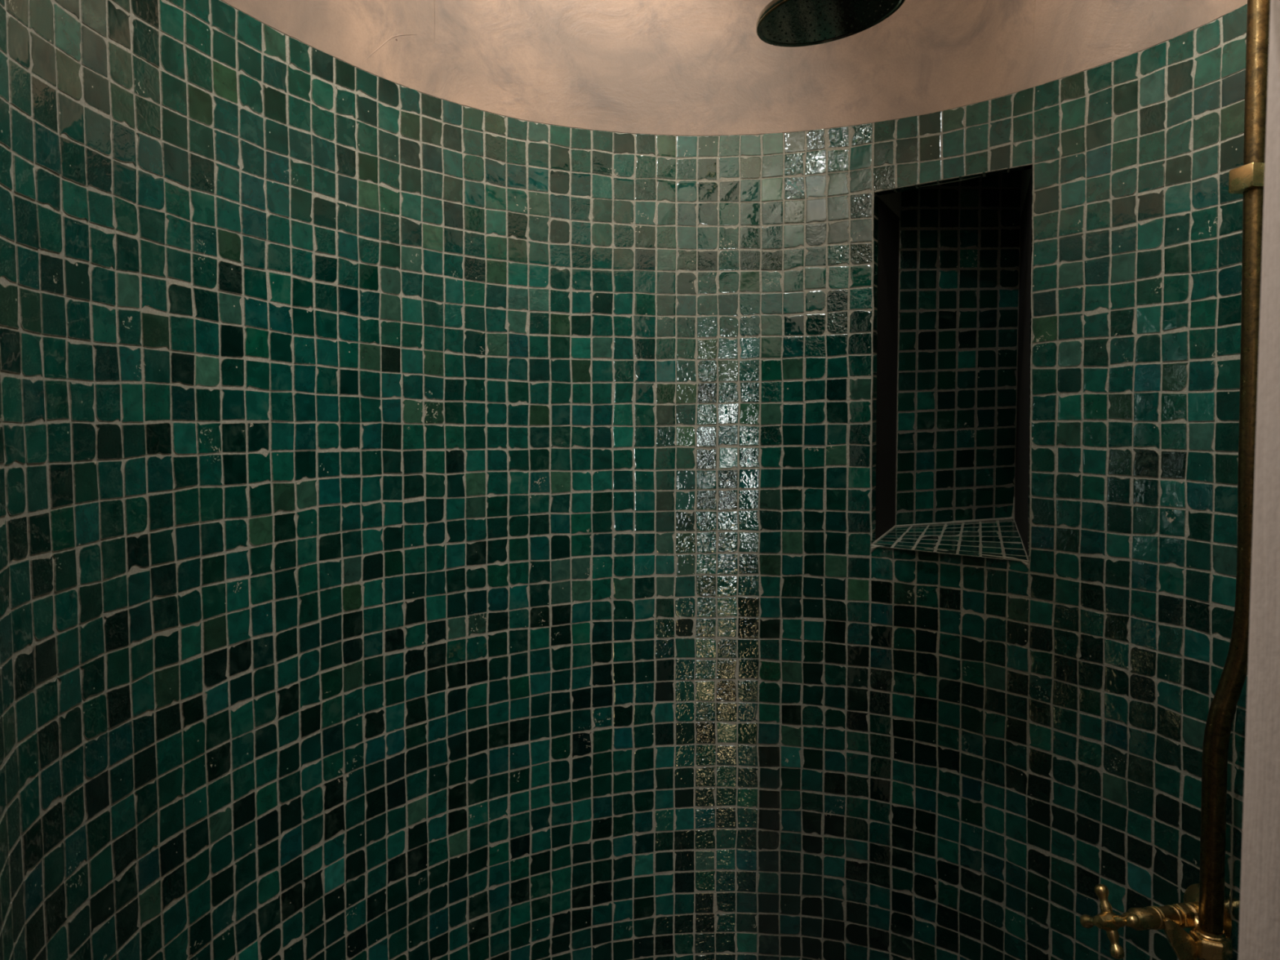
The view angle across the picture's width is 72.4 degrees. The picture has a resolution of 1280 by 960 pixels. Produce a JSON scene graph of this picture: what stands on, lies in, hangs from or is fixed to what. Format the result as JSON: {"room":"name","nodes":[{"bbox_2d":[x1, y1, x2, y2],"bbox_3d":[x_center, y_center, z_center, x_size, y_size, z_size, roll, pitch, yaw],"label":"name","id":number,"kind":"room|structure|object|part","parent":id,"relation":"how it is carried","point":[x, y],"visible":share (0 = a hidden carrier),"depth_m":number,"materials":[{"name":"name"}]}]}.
{"room":"bathroom shower","nodes":[
{"label":"bathroom shower","id":0,"kind":"room"},
{"bbox_2d":[0,0,1248,959],"bbox_3d":[0.114,0.512,1.028,1.286,2.190,1.306,0,3,0],"label":"wall","id":1,"kind":"structure","parent":0,"point":[431,527],"depth_m":1.29,"materials":[{"name":"tile"}]},
{"bbox_2d":[1080,883,1232,959],"bbox_3d":[0.637,0.575,1.064,0.202,0.177,0.091,-2,4,-21],"label":"tap","id":2,"kind":"object","parent":1,"relation":"attached to","point":[1199,944],"visible":0.96,"depth_m":1.05,"materials":[{"name":"gold metal"}]},
{"bbox_3d":[0.653,0.555,1.058,0.042,0.051,0.018,0,3,7],"label":"slanting arm","id":3,"kind":"part","parent":2,"relation":"part of","materials":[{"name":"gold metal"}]},
{"bbox_3d":[0.708,0.546,1.100,0.042,0.034,0.030,-2,4,-22],"label":"wall arm","id":4,"kind":"part","parent":2,"relation":"part of","materials":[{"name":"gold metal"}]},
{"bbox_2d":[1198,0,1270,933],"bbox_3d":[0.438,-0.075,0.928,0.599,1.246,0.057,-1,3,-17],"label":"riser pipe","id":5,"kind":"object","parent":1,"relation":"attached to","point":[1247,180],"visible":0.77,"depth_m":1.00,"materials":[{"name":"gold metal"}]},
{"bbox_2d":[755,0,905,47],"bbox_3d":[0.176,-0.453,0.807,0.136,0.069,0.137,0,3,0],"label":"shower","id":6,"kind":"object","parent":5,"relation":"attached to","point":[780,23],"visible":1,"depth_m":0.82,"materials":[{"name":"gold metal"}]},
{"bbox_2d":[221,0,1247,135],"bbox_3d":[0.109,-0.948,0.893,1.288,0.795,1.168,0,3,0],"label":"ceiling","id":7,"kind":"structure","parent":0,"point":[651,67],"depth_m":1.41,"materials":[{"name":"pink paint"}]},
{"bbox_2d":[1238,0,1279,959],"bbox_3d":[0.995,0.494,0.345,1.514,2.067,0.053,0,3,0],"label":"wall","id":8,"kind":"structure","parent":0,"point":[1260,893],"depth_m":0.33,"materials":[{"name":"grey paint"}]}
]}

